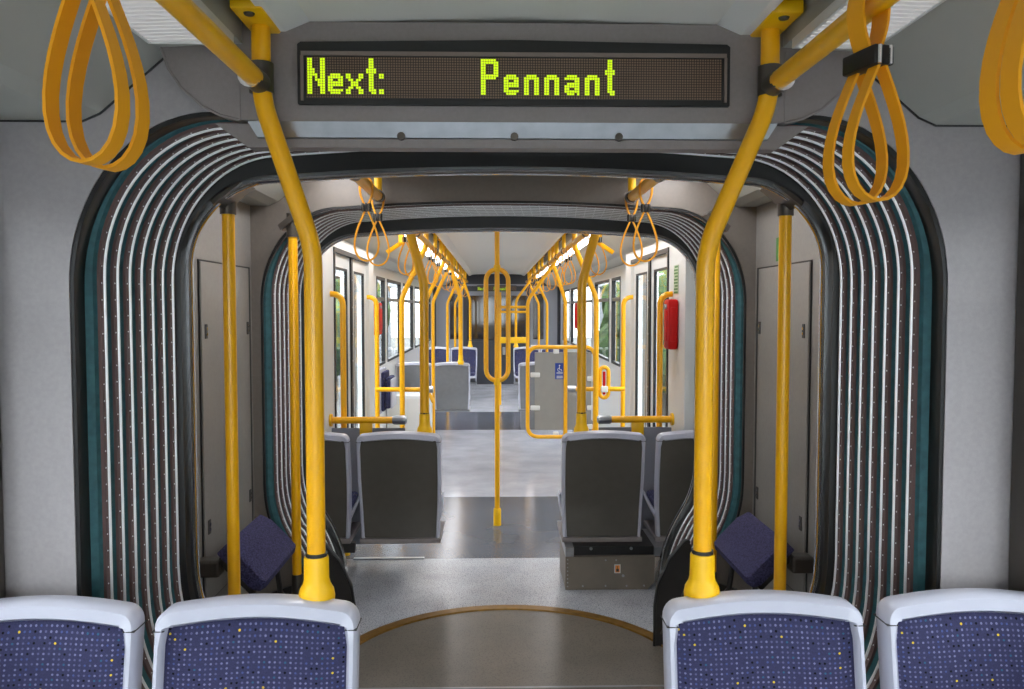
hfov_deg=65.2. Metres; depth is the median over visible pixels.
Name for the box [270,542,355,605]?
skirt
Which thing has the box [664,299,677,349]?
box
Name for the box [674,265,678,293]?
notice
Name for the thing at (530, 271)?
pole
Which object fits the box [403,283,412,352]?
window
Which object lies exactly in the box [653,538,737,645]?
skirt
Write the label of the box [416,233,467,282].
rail
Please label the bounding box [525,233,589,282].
rail
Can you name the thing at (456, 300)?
pole
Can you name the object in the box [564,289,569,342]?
window
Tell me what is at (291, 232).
socket
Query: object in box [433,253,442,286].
strap
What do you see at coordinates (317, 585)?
socket
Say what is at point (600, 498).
seat
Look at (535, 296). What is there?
pole
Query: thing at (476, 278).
wall
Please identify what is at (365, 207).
strap
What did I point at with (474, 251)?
ceiling
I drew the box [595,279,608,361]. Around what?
window
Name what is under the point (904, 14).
recessed light
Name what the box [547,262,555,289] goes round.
strap
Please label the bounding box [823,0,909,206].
strap
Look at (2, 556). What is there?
trim
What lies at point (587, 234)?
strap
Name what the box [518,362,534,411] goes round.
seat
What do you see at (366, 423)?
grab bar
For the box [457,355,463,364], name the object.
socket
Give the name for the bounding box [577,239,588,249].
recessed light
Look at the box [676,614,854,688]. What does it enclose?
cushion
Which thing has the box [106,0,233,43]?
recessed light
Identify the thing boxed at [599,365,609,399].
loop
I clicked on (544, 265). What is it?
strap
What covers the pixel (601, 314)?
sky
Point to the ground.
(393, 339)
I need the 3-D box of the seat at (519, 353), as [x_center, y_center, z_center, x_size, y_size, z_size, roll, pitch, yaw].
[0.267,0.380,14.292,0.480,0.660,0.558,0,3,-1]
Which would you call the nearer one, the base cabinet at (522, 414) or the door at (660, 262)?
the door at (660, 262)
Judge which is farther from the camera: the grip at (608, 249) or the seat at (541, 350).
the seat at (541, 350)
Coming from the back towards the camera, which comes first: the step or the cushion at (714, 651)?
the step
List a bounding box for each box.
[379,303,381,334]
[560,529,663,589]
[574,303,576,328]
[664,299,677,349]
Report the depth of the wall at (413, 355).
9.56 m
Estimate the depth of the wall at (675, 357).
5.17 m
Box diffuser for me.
[106,0,198,41]
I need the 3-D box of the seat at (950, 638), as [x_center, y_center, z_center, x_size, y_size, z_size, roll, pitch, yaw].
[1.144,1.071,1.757,0.480,0.900,0.558,0,3,-1]
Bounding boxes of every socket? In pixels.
[220,202,236,214]
[286,213,298,237]
[299,550,334,600]
[417,413,431,432]
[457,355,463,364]
[574,412,588,431]
[684,548,719,598]
[777,203,793,216]
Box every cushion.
[0,620,124,688]
[163,618,346,688]
[352,491,357,506]
[381,369,388,410]
[385,375,394,408]
[452,349,475,372]
[515,349,537,371]
[646,490,653,506]
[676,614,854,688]
[896,612,1023,688]
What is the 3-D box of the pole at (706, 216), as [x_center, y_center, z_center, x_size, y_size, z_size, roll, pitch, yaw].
[0.919,0.418,3.644,0.107,2.034,0.090,0,3,-1]
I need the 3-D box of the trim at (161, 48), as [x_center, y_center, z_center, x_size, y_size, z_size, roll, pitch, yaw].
[0.006,-0.637,1.974,1.731,0.178,0.008,0,3,-1]
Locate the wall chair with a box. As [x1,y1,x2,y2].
[379,367,395,413]
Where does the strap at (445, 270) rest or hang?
hanging from the rail at (420, 237)
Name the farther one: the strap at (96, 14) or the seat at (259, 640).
the seat at (259, 640)
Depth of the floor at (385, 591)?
5.22 m
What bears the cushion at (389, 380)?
on the wall chair
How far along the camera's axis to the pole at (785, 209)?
2.75 m
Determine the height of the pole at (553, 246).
2.310 m
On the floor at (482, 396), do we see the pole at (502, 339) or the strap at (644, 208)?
the pole at (502, 339)
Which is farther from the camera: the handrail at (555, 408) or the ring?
the handrail at (555, 408)
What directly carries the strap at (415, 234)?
hanging from the rail at (420, 237)
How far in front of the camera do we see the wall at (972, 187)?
2.06 m
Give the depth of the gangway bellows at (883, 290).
2.35 m
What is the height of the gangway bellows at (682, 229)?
2.123 m
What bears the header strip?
attached to the trim at (244, 133)
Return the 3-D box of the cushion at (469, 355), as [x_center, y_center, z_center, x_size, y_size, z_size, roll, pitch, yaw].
[-0.867,0.342,14.457,0.436,0.520,0.106,0,3,-1]
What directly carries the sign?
attached to the wall at (804, 246)
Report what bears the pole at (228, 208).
on the floor
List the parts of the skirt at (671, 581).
edge trim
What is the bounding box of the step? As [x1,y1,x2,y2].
[435,412,598,429]
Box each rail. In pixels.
[155,0,262,84]
[350,178,384,202]
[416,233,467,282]
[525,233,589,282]
[624,178,663,203]
[769,0,899,87]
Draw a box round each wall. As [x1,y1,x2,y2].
[0,60,1020,597]
[194,201,254,596]
[250,175,756,593]
[322,240,374,431]
[340,265,432,427]
[433,274,560,346]
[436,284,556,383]
[560,264,658,427]
[625,240,684,430]
[683,259,694,429]
[751,201,819,592]
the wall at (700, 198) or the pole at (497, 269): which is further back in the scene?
the pole at (497, 269)
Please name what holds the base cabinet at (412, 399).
on the floor at (385, 591)
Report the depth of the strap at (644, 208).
3.29 m
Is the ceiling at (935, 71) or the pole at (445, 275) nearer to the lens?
the ceiling at (935, 71)
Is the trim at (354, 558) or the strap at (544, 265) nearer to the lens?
the trim at (354, 558)
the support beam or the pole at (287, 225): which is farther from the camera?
the support beam
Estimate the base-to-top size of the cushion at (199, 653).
0.520 m
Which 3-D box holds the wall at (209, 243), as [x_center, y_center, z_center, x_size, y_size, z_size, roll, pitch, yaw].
[-1.210,0.396,3.175,0.040,2.120,1.160,0,3,-1]
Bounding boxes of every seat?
[0,595,147,688]
[151,593,361,688]
[199,515,295,593]
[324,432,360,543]
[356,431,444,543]
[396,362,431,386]
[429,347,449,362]
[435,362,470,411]
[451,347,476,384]
[513,347,539,384]
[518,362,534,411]
[540,349,562,351]
[557,430,645,541]
[643,430,693,541]
[661,590,866,688]
[714,512,813,590]
[873,588,1023,688]
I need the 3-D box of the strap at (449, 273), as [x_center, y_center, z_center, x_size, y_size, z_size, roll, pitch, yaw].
[-0.769,-0.832,9.956,0.105,0.347,0.024,-1,3,-22]
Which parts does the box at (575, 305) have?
raised panel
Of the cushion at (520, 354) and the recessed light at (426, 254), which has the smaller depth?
the recessed light at (426, 254)
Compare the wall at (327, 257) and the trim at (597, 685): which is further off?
the wall at (327, 257)
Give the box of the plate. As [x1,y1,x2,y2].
[359,610,663,688]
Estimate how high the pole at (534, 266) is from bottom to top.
2.310 m
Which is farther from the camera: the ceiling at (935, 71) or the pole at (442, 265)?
the pole at (442, 265)
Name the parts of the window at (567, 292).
glass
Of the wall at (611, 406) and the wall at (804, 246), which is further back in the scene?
the wall at (611, 406)
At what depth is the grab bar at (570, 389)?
6.56 m
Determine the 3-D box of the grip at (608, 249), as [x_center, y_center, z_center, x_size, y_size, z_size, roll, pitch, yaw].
[0.770,-0.841,6.587,0.150,0.200,0.080,0,3,-1]
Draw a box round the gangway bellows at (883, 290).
[70,112,946,688]
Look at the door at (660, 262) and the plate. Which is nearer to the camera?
the plate
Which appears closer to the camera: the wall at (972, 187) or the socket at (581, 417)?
the wall at (972, 187)
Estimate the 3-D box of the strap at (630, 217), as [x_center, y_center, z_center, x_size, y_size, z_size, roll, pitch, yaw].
[0.545,-0.530,3.650,0.105,0.347,0.024,0,3,-1]
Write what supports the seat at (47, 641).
on the floor
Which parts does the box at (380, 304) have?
raised panel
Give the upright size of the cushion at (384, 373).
0.430 m
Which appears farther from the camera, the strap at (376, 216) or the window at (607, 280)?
the window at (607, 280)
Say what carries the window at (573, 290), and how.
in the wall at (611, 406)
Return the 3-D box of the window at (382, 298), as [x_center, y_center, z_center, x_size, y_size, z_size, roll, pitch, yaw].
[-1.507,-0.264,9.091,0.046,1.000,0.650,0,3,-1]
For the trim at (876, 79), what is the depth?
2.05 m
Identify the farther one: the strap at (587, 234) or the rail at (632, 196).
the strap at (587, 234)
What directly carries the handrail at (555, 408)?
on the floor at (385, 591)
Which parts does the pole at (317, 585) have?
ceiling plate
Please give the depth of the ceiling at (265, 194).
3.50 m
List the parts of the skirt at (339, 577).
edge trim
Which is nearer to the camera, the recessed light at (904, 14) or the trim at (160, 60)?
the recessed light at (904, 14)
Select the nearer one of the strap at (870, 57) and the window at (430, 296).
the strap at (870, 57)
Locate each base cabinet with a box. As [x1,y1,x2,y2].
[387,392,432,432]
[520,412,534,429]
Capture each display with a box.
[297,40,729,107]
[477,285,516,290]
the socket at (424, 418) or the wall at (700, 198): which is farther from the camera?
the socket at (424, 418)
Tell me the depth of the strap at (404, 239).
4.96 m
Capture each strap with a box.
[42,0,149,171]
[354,178,379,261]
[366,199,389,265]
[397,235,413,274]
[404,234,416,276]
[425,247,435,283]
[427,248,438,284]
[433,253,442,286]
[441,262,450,289]
[446,266,453,291]
[542,265,550,291]
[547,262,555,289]
[555,255,564,286]
[561,250,572,284]
[564,247,575,283]
[587,234,599,276]
[591,235,606,274]
[620,192,642,266]
[632,179,657,261]
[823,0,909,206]
[979,0,1023,154]
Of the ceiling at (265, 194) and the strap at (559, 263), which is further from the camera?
the strap at (559, 263)
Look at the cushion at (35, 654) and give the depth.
1.89 m
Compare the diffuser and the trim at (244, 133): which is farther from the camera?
the trim at (244, 133)
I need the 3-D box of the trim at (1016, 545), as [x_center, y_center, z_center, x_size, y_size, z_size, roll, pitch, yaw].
[1.353,0.471,2.066,0.085,2.070,0.085,0,3,-1]
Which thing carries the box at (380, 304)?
attached to the wall at (413, 355)
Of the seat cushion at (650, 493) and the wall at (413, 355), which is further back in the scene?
the wall at (413, 355)
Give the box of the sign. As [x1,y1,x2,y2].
[776,237,778,260]
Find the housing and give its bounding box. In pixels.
[162,21,852,125]
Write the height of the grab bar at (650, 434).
0.839 m
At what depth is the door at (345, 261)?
6.09 m
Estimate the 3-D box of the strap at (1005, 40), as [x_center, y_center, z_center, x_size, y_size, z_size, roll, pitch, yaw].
[0.623,-0.420,0.944,0.105,0.378,0.070,-1,3,-11]
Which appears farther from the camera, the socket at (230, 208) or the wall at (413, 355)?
the wall at (413, 355)
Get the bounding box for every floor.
[346,429,659,634]
[469,384,518,411]
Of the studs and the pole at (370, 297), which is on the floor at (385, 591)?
the pole at (370, 297)
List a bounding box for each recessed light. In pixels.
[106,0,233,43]
[416,238,422,251]
[425,248,438,258]
[537,260,563,270]
[559,248,573,259]
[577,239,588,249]
[792,0,848,48]
[885,0,945,41]
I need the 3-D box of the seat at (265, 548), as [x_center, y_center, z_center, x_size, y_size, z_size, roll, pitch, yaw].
[-1.058,0.979,3.276,0.257,0.479,0.561,0,3,-1]
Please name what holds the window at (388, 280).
in the wall at (413, 355)
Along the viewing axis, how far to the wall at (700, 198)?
3.70 m
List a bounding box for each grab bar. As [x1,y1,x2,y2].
[329,414,406,543]
[375,386,433,392]
[567,386,624,392]
[597,413,673,529]
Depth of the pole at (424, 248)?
6.47 m
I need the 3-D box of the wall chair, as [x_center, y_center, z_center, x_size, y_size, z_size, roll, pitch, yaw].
[-1.399,0.509,8.934,0.165,0.490,0.480,0,3,-1]
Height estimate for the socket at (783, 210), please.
0.105 m
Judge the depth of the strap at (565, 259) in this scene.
7.18 m
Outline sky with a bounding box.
[599,280,619,329]
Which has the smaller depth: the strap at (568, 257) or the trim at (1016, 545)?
the trim at (1016, 545)
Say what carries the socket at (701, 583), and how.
attached to the pole at (701, 583)
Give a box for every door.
[333,247,370,427]
[629,247,668,426]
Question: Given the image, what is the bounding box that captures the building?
[336,270,396,356]
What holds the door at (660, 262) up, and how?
in the wall at (675, 357)
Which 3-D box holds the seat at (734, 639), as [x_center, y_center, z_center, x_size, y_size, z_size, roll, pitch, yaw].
[0.613,1.072,1.745,0.480,0.900,0.558,0,3,-1]
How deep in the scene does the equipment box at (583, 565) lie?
4.55 m
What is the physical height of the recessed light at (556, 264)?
0.023 m
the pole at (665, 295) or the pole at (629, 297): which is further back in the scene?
the pole at (629, 297)
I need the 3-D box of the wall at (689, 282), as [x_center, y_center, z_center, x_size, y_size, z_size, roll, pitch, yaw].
[1.209,0.319,4.862,0.330,2.120,0.030,0,3,-1]
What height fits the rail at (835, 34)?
0.208 m
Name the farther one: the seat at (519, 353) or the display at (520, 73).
the seat at (519, 353)
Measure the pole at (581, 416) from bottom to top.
1.438 m
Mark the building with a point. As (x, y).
(390, 285)
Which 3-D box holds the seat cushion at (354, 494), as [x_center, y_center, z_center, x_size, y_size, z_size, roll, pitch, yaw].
[-1.171,0.963,4.848,0.419,0.065,0.390,0,3,-1]
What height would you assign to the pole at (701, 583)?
1.438 m
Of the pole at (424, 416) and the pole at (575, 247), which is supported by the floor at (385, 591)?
the pole at (575, 247)
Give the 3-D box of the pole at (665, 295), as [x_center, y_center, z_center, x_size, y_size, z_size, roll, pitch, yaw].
[0.980,0.509,5.201,0.110,1.708,0.064,0,3,-1]
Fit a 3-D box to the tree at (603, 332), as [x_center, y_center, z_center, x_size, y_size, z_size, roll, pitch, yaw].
[2.903,-0.159,15.964,2.688,3.278,2.552,0,3,-1]
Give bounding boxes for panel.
[197,259,252,597]
[754,260,812,591]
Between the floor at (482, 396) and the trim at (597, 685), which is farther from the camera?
the floor at (482, 396)
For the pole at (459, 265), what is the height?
2.310 m
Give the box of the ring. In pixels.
[360,605,662,647]
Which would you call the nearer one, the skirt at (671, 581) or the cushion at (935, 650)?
the cushion at (935, 650)
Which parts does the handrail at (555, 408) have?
tall post, tube frame, panel, post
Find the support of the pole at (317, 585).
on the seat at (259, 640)
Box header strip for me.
[248,121,776,140]
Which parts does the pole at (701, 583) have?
ceiling plate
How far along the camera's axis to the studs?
1.98 m
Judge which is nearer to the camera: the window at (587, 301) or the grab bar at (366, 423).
the grab bar at (366, 423)
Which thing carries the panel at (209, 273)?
attached to the wall at (209, 243)
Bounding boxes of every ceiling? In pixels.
[0,0,1023,124]
[240,183,771,206]
[344,232,658,285]
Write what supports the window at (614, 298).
in the wall at (611, 406)
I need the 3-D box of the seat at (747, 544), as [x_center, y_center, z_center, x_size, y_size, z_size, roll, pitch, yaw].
[1.015,0.977,3.321,0.257,0.479,0.561,0,3,-1]
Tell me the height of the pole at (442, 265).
1.759 m
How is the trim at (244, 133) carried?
attached to the housing
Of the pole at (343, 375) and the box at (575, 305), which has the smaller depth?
the pole at (343, 375)
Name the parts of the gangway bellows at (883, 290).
frame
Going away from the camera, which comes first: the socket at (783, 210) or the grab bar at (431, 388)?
the socket at (783, 210)
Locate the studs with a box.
[397,132,622,141]
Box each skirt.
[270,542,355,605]
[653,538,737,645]
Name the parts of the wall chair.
frame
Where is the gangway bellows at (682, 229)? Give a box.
[260,201,746,578]
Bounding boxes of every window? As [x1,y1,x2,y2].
[376,276,385,365]
[387,279,400,361]
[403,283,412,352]
[415,287,419,347]
[429,296,430,340]
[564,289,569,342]
[571,287,576,344]
[586,284,591,353]
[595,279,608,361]
[611,276,620,366]
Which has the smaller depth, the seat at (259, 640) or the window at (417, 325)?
the seat at (259, 640)
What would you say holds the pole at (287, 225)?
on the floor at (385, 591)
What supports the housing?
attached to the wall at (972, 187)
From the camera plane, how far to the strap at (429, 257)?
6.86 m
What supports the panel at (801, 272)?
attached to the wall at (804, 246)
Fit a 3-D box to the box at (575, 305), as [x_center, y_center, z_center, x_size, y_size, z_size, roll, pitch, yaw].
[1.056,-0.461,12.866,0.101,0.410,0.225,0,3,-1]
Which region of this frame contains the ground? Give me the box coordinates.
[337,337,664,427]
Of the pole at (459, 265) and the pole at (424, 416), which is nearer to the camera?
the pole at (424, 416)
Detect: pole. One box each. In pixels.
[211,182,254,594]
[230,0,334,600]
[278,213,302,594]
[330,291,349,555]
[367,295,379,427]
[399,233,428,427]
[406,234,431,432]
[429,244,445,402]
[431,251,450,432]
[446,263,460,361]
[450,254,463,364]
[454,273,466,346]
[462,269,472,346]
[484,232,510,525]
[500,292,525,404]
[513,269,531,347]
[527,273,539,344]
[533,264,547,351]
[551,244,566,351]
[572,234,598,429]
[574,234,599,431]
[620,295,632,426]
[656,291,672,426]
[684,0,803,598]
[702,210,730,581]
[759,184,803,589]
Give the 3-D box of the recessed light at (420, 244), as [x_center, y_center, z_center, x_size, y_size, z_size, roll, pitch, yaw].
[-0.927,-0.998,7.987,0.125,0.023,1.652,0,3,-1]
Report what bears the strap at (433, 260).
hanging from the rail at (420, 237)
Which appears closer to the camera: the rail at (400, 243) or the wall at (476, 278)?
the rail at (400, 243)
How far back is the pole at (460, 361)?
10.36 m
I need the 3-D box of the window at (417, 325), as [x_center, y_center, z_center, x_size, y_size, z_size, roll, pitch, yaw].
[-1.609,-0.475,13.710,0.046,1.000,1.500,0,3,-1]
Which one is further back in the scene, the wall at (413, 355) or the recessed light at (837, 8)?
the wall at (413, 355)
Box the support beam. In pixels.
[342,541,355,552]
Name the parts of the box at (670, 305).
raised panel, panel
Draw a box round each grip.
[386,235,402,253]
[597,236,613,253]
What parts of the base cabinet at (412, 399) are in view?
cabinet door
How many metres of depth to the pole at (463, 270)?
14.45 m
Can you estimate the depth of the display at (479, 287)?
16.72 m
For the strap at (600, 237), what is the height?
0.347 m
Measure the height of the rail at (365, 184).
0.244 m
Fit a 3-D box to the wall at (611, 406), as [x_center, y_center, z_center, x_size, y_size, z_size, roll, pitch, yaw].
[1.153,-0.004,11.941,0.050,2.120,9.800,0,3,-1]
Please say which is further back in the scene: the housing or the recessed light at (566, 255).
the recessed light at (566, 255)
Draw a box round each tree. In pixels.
[336,278,390,400]
[599,270,666,415]
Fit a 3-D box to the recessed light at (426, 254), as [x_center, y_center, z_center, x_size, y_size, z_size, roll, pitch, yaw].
[-0.951,-1.054,9.211,0.121,0.023,1.692,0,3,-1]
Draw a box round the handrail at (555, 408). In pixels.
[526,258,593,438]
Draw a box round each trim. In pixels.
[0,58,162,121]
[0,418,5,597]
[160,47,843,123]
[215,123,808,152]
[353,557,423,559]
[359,685,663,688]
[875,78,1006,126]
[1008,154,1023,590]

